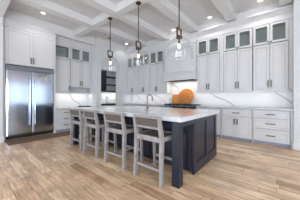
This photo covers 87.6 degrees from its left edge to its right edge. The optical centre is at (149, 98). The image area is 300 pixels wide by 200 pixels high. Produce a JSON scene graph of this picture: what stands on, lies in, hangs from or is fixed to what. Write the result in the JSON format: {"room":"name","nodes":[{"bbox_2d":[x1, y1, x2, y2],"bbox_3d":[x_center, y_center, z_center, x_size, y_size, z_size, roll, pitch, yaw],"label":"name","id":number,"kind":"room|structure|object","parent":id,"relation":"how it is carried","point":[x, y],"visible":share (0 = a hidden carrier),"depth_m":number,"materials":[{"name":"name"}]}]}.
{"room":"kitchen","nodes":[
{"label":"kitchen","id":0,"kind":"room"},
{"bbox_2d":[0,16,2,135],"bbox_3d":[-5.625,-0.648,2.803,1.020,3.620,4.260,0,0,40],"label":"wall","id":1,"kind":"structure","parent":0,"point":[1,17],"depth_m":4.08,"materials":[{"name":"paint"}]},
{"bbox_2d":[3,18,56,38],"bbox_3d":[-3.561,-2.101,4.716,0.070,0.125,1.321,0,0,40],"label":"trim","id":2,"kind":"structure","parent":1,"relation":"attached to","point":[5,21],"depth_m":4.64,"materials":[{"name":"paint"}]},
{"bbox_2d":[0,0,10,16],"bbox_3d":[-0.285,-2.299,0.905,9.600,0.320,0.300,0,0,40],"label":"wall","id":3,"kind":"structure","parent":0,"point":[4,4],"depth_m":3.63,"materials":[{"name":"paint"}]},
{"bbox_2d":[3,9,94,45],"bbox_3d":[-3.371,-2.308,5.502,0.680,0.300,2.769,0,0,40],"label":"ceiling","id":4,"kind":"structure","parent":0,"point":[62,32],"depth_m":5.09,"materials":[{"name":"paint"}]},
{"bbox_2d":[87,38,98,106],"bbox_3d":[-2.746,-0.648,6.876,1.550,3.620,0.120,0,0,40],"label":"wall","id":5,"kind":"structure","parent":0,"point":[93,97],"depth_m":6.42,"materials":[{"name":"paint"}]},
{"bbox_2d":[56,36,91,51],"bbox_3d":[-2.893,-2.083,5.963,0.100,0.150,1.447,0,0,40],"label":"trim","id":6,"kind":"structure","parent":5,"relation":"attached to","point":[58,39],"depth_m":5.94,"materials":[{"name":"paint"}]},
{"bbox_2d":[90,52,90,92],"bbox_3d":[-2.618,-1.079,6.664,0.320,1.742,0.036,0,0,40],"label":"trim","id":7,"kind":"structure","parent":5,"relation":"attached to","point":[90,52],"depth_m":6.56,"materials":[{"name":"paint"}]},
{"bbox_2d":[101,71,114,103],"bbox_3d":[-2.618,-0.648,8.094,0.180,3.620,1.908,0,0,40],"label":"wall","id":8,"kind":"structure","parent":0,"point":[110,99],"depth_m":8.46,"materials":[{"name":"paint"}]},
{"bbox_2d":[101,70,115,91],"bbox_3d":[-2.414,-0.959,7.933,0.300,1.260,1.845,0,0,40],"label":"pantry shelving","id":9,"kind":"object","parent":8,"relation":"attached to","point":[103,72],"visible":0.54,"depth_m":7.85,"materials":[{"name":"black paint"}]},
{"bbox_2d":[99,42,131,105],"bbox_3d":[-1.546,-0.648,7.194,0.120,3.620,1.908,0,0,40],"label":"wall","id":10,"kind":"structure","parent":0,"point":[119,54],"depth_m":7.26,"materials":[{"name":"paint"}]},
{"bbox_2d":[99,67,118,106],"bbox_3d":[-1.812,-0.069,6.869,0.150,2.460,1.040,0,0,40],"label":"door frame","id":11,"kind":"structure","parent":10,"relation":"in","point":[100,68],"depth_m":7.01,"materials":[{"name":"paint"}]},
{"bbox_2d":[96,37,128,49],"bbox_3d":[-1.607,-2.398,6.951,0.100,0.120,1.680,0,0,40],"label":"trim","id":12,"kind":"structure","parent":10,"relation":"attached to","point":[97,38],"depth_m":6.87,"materials":[{"name":"paint"}]},
{"bbox_2d":[7,0,278,46],"bbox_3d":[-0.621,-2.509,1.827,11.300,0.100,9.200,0,0,40],"label":"ceiling","id":13,"kind":"structure","parent":0,"point":[198,11],"depth_m":4.54,"materials":[{"name":"paint"}]},
{"bbox_2d":[15,0,146,46],"bbox_3d":[-1.661,-2.359,5.176,0.240,0.199,4.469,0,0,40],"label":"ceiling beam","id":14,"kind":"structure","parent":13,"relation":"attached to","point":[48,6],"depth_m":4.49,"materials":[{"name":"paint"}]},
{"bbox_2d":[74,0,149,36],"bbox_3d":[1.047,-2.358,2.607,9.750,0.200,0.200,0,0,40],"label":"ceiling beam","id":15,"kind":"structure","parent":13,"relation":"attached to","point":[124,6],"depth_m":4.41,"materials":[{"name":"paint"}]},
{"bbox_2d":[101,17,119,71],"bbox_3d":[-1.123,-1.512,4.416,0.520,1.488,0.520,0,0,40],"label":"pendant light","id":16,"kind":"object","parent":15,"relation":"hanging from","point":[109,18],"visible":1,"depth_m":4.41,"materials":[{"name":"gold metal"}]},
{"bbox_2d":[127,1,148,64],"bbox_3d":[-0.273,-1.512,3.703,0.520,1.488,0.520,0,0,40],"label":"pendant light","id":17,"kind":"object","parent":15,"relation":"hanging from","point":[138,3],"visible":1,"depth_m":3.69,"materials":[{"name":"gold metal"}]},
{"bbox_2d":[166,0,192,54],"bbox_3d":[0.559,-1.512,3.004,0.520,1.488,0.520,0,0,40],"label":"pendant light","id":18,"kind":"object","parent":15,"relation":"hanging from","point":[178,37],"visible":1,"depth_m":2.99,"materials":[{"name":"gold metal"}]},
{"bbox_2d":[80,0,168,40],"bbox_3d":[-0.780,-2.359,4.436,0.240,0.199,4.469,0,0,40],"label":"ceiling beam","id":19,"kind":"structure","parent":13,"relation":"attached to","point":[106,6],"depth_m":4.55,"materials":[{"name":"paint"}]},
{"bbox_2d":[148,0,197,32],"bbox_3d":[0.108,-2.359,3.690,0.240,0.199,4.469,0,0,40],"label":"ceiling beam","id":20,"kind":"structure","parent":13,"relation":"attached to","point":[166,7],"depth_m":4.27,"materials":[{"name":"paint"}]},
{"bbox_2d":[211,0,236,22],"bbox_3d":[1.004,-2.359,2.938,0.240,0.199,4.469,0,0,40],"label":"ceiling beam","id":21,"kind":"structure","parent":13,"relation":"attached to","point":[224,7],"depth_m":4.03,"materials":[{"name":"paint"}]},
{"bbox_2d":[279,0,292,7],"bbox_3d":[1.923,-2.359,2.166,0.240,0.199,4.469,0,0,40],"label":"ceiling beam","id":22,"kind":"structure","parent":13,"relation":"attached to","point":[282,3],"depth_m":3.73,"materials":[{"name":"paint"}]},
{"bbox_2d":[0,127,299,199],"bbox_3d":[-0.621,1.192,1.827,11.300,0.060,9.200,0,0,40],"label":"floor","id":23,"kind":"structure","parent":0,"point":[46,169],"depth_m":2.35,"materials":[{"name":"brown wood"}]},
{"bbox_2d":[5,64,53,139],"bbox_3d":[-3.795,0.114,4.926,0.731,2.095,1.180,0,0,40],"label":"refrigerator","id":24,"kind":"object","parent":23,"relation":"on","point":[29,92],"visible":0.99,"depth_m":4.65,"materials":[{"name":"silver metal"}]},
{"bbox_2d":[3,26,55,140],"bbox_3d":[-3.812,-0.408,4.940,0.708,3.140,1.300,0,0,40],"label":"surround","id":25,"kind":"object","parent":23,"relation":"on","point":[20,48],"visible":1,"depth_m":4.67,"materials":[{"name":"paint"}]},
{"bbox_2d":[4,131,79,145],"bbox_3d":[-3.111,1.155,4.700,0.630,0.011,1.798,0,0,40],"label":"floor mat","id":26,"kind":"object","parent":23,"relation":"on","point":[60,134],"visible":0.86,"depth_m":4.46,"materials":[{"name":"brown fabric"}]},
{"bbox_2d":[56,109,70,131],"bbox_3d":[-3.211,0.775,5.687,0.668,0.773,0.600,0,0,40],"label":"base cabinet","id":27,"kind":"object","parent":23,"relation":"on","point":[63,120],"visible":0.63,"depth_m":5.45,"materials":[{"name":"paint"}]},
{"bbox_2d":[56,106,91,109],"bbox_3d":[-2.949,0.366,6.019,0.658,0.040,1.446,0,0,40],"label":"countertop","id":28,"kind":"structure","parent":27,"relation":"on","point":[57,108],"depth_m":5.80,"materials":[{"name":"grey stone"}]},
{"bbox_2d":[69,108,99,150],"bbox_3d":[-1.577,0.699,3.772,0.526,0.925,0.522,0,0,39],"label":"counter stool","id":29,"kind":"object","parent":23,"relation":"on","point":[73,112],"visible":0.84,"depth_m":3.67,"materials":[{"name":"wood"}]},
{"bbox_2d":[82,109,116,158],"bbox_3d":[-1.078,0.699,3.352,0.526,0.925,0.522,0,0,41],"label":"counter stool","id":30,"kind":"object","parent":23,"relation":"on","point":[90,114],"visible":0.85,"depth_m":3.26,"materials":[{"name":"wood"}]},
{"bbox_2d":[101,103,115,105],"bbox_3d":[-2.392,0.727,7.904,0.370,0.870,1.870,0,0,40],"label":"countertop","id":31,"kind":"structure","parent":23,"relation":"on","point":[112,104],"depth_m":8.02,"materials":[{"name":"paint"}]},
{"bbox_2d":[103,111,142,170],"bbox_3d":[-0.484,0.699,2.853,0.526,0.925,0.522,0,0,39],"label":"counter stool","id":32,"kind":"object","parent":23,"relation":"on","point":[124,129],"visible":0.93,"depth_m":2.72,"materials":[{"name":"wood"}]},
{"bbox_2d":[73,111,216,188],"bbox_3d":[-0.293,0.734,3.562,3.030,0.855,1.550,0,0,40],"label":"kitchen island","id":33,"kind":"object","parent":23,"relation":"on","point":[193,144],"visible":0.41,"depth_m":2.61,"materials":[{"name":"blue paint"}]},
{"bbox_2d":[72,106,219,121],"bbox_3d":[-0.279,0.275,3.567,3.105,0.062,1.615,0,0,40],"label":"island countertop","id":34,"kind":"structure","parent":33,"relation":"on","point":[167,114],"depth_m":2.85,"materials":[{"name":"white stone"}]},
{"bbox_2d":[145,94,152,108],"bbox_3d":[-0.025,0.073,3.697,0.201,0.338,0.090,0,0,8],"label":"faucet","id":35,"kind":"object","parent":34,"relation":"on","point":[148,94],"visible":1,"depth_m":3.67,"materials":[{"name":"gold metal"}]},
{"bbox_2d":[132,114,171,187],"bbox_3d":[0.101,0.699,2.362,0.526,0.925,0.522,0,0,41],"label":"counter stool","id":36,"kind":"object","parent":23,"relation":"on","point":[156,134],"visible":1,"depth_m":2.21,"materials":[{"name":"grey wood"}]},
{"bbox_2d":[162,104,200,108],"bbox_3d":[1.163,0.689,5.707,1.310,0.945,0.677,0,0,40],"label":"range cooker","id":37,"kind":"object","parent":23,"relation":"on","point":[186,106],"visible":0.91,"depth_m":5.44,"materials":[{"name":"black metal"}]},
{"bbox_2d":[172,94,181,103],"bbox_3d":[1.070,0.031,6.142,0.480,0.366,0.086,0,0,40],"label":"rectangular board","id":38,"kind":"object","parent":37,"relation":"on","point":[175,97],"visible":0.76,"depth_m":6.17,"materials":[{"name":"brown wood"}]},
{"bbox_2d":[179,88,193,103],"bbox_3d":[1.334,-0.075,5.795,0.590,0.581,0.150,0,0,40],"label":"round board","id":39,"kind":"object","parent":37,"relation":"on","point":[186,95],"visible":0.99,"depth_m":5.77,"materials":[{"name":"brown wood"}]},
{"bbox_2d":[197,107,220,136],"bbox_3d":[1.972,0.728,5.059,0.755,0.868,0.631,0,0,40],"label":"base cabinet","id":40,"kind":"object","parent":23,"relation":"on","point":[218,114],"visible":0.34,"depth_m":4.66,"materials":[{"name":"paint"}]},
{"bbox_2d":[196,105,292,110],"bbox_3d":[2.580,0.271,4.554,2.330,0.042,0.623,0,0,40],"label":"countertop","id":41,"kind":"structure","parent":40,"relation":"on","point":[205,106],"depth_m":4.18,"materials":[{"name":"grey stone"}]},
{"bbox_2d":[222,108,251,141],"bbox_3d":[2.570,0.728,4.557,0.745,0.868,0.631,0,0,40],"label":"base cabinet","id":42,"kind":"object","parent":23,"relation":"on","point":[236,123],"visible":0.98,"depth_m":4.33,"materials":[{"name":"paint"}]},
{"bbox_2d":[253,109,289,146],"bbox_3d":[3.150,0.728,4.070,0.735,0.868,0.631,0,0,40],"label":"base cabinet","id":43,"kind":"object","parent":23,"relation":"on","point":[272,127],"visible":1,"depth_m":3.84,"materials":[{"name":"paint"}]},
{"bbox_3d":[-0.805,0.728,7.391,0.745,0.868,0.631,0,0,40],"label":"base cabinet","id":44,"kind":"object","parent":23,"relation":"on","visible":0},
{"bbox_2d":[123,103,163,105],"bbox_3d":[-0.207,0.271,6.894,2.309,0.042,0.623,0,0,40],"label":"countertop","id":45,"kind":"structure","parent":44,"relation":"on","point":[123,103],"depth_m":6.77,"materials":[{"name":"grey stone"}]},
{"bbox_2d":[115,72,196,102],"bbox_3d":[0.889,-0.648,6.474,7.635,3.620,0.120,0,0,40],"label":"wall","id":46,"kind":"structure","parent":0,"point":[115,72],"depth_m":8.77,"materials":[{"name":"paint"}]},
{"bbox_2d":[127,56,137,94],"bbox_3d":[-0.737,-1.062,7.501,0.708,1.776,0.376,0,0,40],"label":"upper cabinet","id":47,"kind":"object","parent":46,"relation":"attached to","point":[132,68],"visible":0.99,"depth_m":7.42,"materials":[{"name":"paint"}]},
{"bbox_2d":[138,53,149,93],"bbox_3d":[-0.192,-1.062,7.043,0.708,1.776,0.376,0,0,40],"label":"upper cabinet","id":48,"kind":"object","parent":46,"relation":"attached to","point":[143,61],"visible":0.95,"depth_m":6.94,"materials":[{"name":"paint"}]},
{"bbox_2d":[150,49,163,93],"bbox_3d":[0.364,-1.062,6.576,0.740,1.776,0.376,0,0,40],"label":"upper cabinet","id":49,"kind":"object","parent":46,"relation":"attached to","point":[157,57],"visible":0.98,"depth_m":6.49,"materials":[{"name":"paint"}]},
{"bbox_2d":[164,49,171,92],"bbox_3d":[0.720,-1.079,6.307,0.148,1.742,0.330,0,0,40],"label":"trim","id":50,"kind":"structure","parent":46,"relation":"attached to","point":[167,85],"depth_m":6.21,"materials":[{"name":"paint"}]},
{"bbox_2d":[163,40,196,81],"bbox_3d":[1.144,-1.294,5.746,1.221,1.310,0.642,0,0,40],"label":"range hood","id":51,"kind":"object","parent":46,"relation":"attached to","point":[179,67],"visible":0.91,"depth_m":5.53,"materials":[{"name":"paint"}]},
{"bbox_2d":[197,36,219,92],"bbox_3d":[1.983,-1.062,5.216,0.740,1.776,0.376,0,0,40],"label":"upper cabinet","id":52,"kind":"object","parent":46,"relation":"attached to","point":[208,50],"visible":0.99,"depth_m":5.13,"materials":[{"name":"paint"}]},
{"bbox_2d":[132,81,291,107],"bbox_3d":[1.394,-0.139,5.964,5.960,1.000,0.010,0,0,40],"label":"backsplash","id":53,"kind":"structure","parent":46,"relation":"attached to","point":[283,99],"depth_m":5.09,"materials":[{"name":"stone"}]},
{"bbox_2d":[221,108,222,137],"bbox_3d":[2.288,0.728,4.824,0.024,0.868,0.585,0,0,40],"label":"trim","id":54,"kind":"structure","parent":46,"relation":"attached to","point":[221,108],"depth_m":4.60,"materials":[{"name":"paint"}]},
{"bbox_2d":[220,35,223,91],"bbox_3d":[2.324,-1.079,4.958,0.108,1.742,0.333,0,0,40],"label":"trim","id":55,"kind":"structure","parent":46,"relation":"attached to","point":[221,36],"depth_m":4.83,"materials":[{"name":"paint"}]},
{"bbox_2d":[224,28,252,91],"bbox_3d":[2.637,-1.062,4.667,0.740,1.776,0.376,0,0,40],"label":"upper cabinet","id":56,"kind":"object","parent":46,"relation":"attached to","point":[238,46],"visible":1,"depth_m":4.56,"materials":[{"name":"paint"}]},
{"bbox_2d":[252,109,252,141],"bbox_3d":[2.877,0.728,4.330,0.014,0.868,0.585,0,0,40],"label":"trim","id":57,"kind":"structure","parent":46,"relation":"attached to","point":[252,109],"depth_m":4.10,"materials":[{"name":"paint"}]},
{"bbox_2d":[253,19,288,91],"bbox_3d":[3.214,-1.062,4.183,0.740,1.776,0.376,0,0,40],"label":"upper cabinet","id":58,"kind":"object","parent":46,"relation":"attached to","point":[270,41],"visible":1,"depth_m":4.08,"materials":[{"name":"paint"}]},
{"bbox_2d":[289,18,292,89],"bbox_3d":[3.541,-1.079,3.938,0.068,1.742,0.330,0,0,40],"label":"trim","id":59,"kind":"structure","parent":46,"relation":"attached to","point":[290,19],"depth_m":3.80,"materials":[{"name":"paint"}]},
{"bbox_2d":[127,1,292,50],"bbox_3d":[1.288,-2.338,5.839,5.964,0.240,0.340,0,0,40],"label":"ceiling","id":60,"kind":"structure","parent":0,"point":[275,5],"depth_m":4.82,"materials":[{"name":"paint"}]},
{"bbox_2d":[292,0,299,142],"bbox_3d":[4.913,-0.648,2.573,3.785,3.620,0.680,0,0,40],"label":"wall","id":61,"kind":"structure","parent":0,"point":[296,3],"depth_m":3.50,"materials":[{"name":"paint"}]},
{"bbox_2d":[126,4,292,57],"bbox_3d":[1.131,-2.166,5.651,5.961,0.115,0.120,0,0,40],"label":"trim","id":62,"kind":"structure","parent":61,"relation":"attached to","point":[289,8],"depth_m":4.67,"materials":[{"name":"paint"}]},
{"bbox_2d":[290,111,292,147],"bbox_3d":[3.463,0.728,3.830,0.048,0.868,0.595,0,0,40],"label":"trim","id":63,"kind":"structure","parent":61,"relation":"attached to","point":[291,112],"depth_m":3.61,"materials":[{"name":"paint"}]},
{"bbox_2d":[292,141,299,150],"bbox_3d":[4.717,1.077,2.353,3.802,0.170,0.130,0,0,40],"label":"baseboard","id":64,"kind":"structure","parent":61,"relation":"attached to","point":[295,146],"depth_m":3.50,"materials":[{"name":"paint"}]},
{"bbox_3d":[-3.694,-0.648,5.779,0.150,3.620,2.780,0,0,40],"label":"wall","id":65,"kind":"structure","parent":0,"visible":0},
{"bbox_2d":[56,43,69,93],"bbox_3d":[-3.320,-1.062,5.778,0.393,1.776,0.600,0,0,40],"label":"upper cabinet","id":66,"kind":"object","parent":65,"relation":"attached to","point":[62,51],"visible":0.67,"depth_m":5.75,"materials":[{"name":"paint"}]},
{"bbox_2d":[56,93,86,106],"bbox_3d":[-3.205,0.098,6.236,0.010,0.608,1.449,0,0,40],"label":"backsplash","id":67,"kind":"structure","parent":65,"relation":"attached to","point":[62,99],"depth_m":6.25,"materials":[{"name":"stone"}]},
{"bbox_2d":[70,47,89,93],"bbox_3d":[-2.864,-1.062,6.322,0.393,1.776,0.800,0,0,40],"label":"upper cabinet","id":68,"kind":"object","parent":65,"relation":"attached to","point":[79,58],"visible":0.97,"depth_m":6.26,"materials":[{"name":"paint"}]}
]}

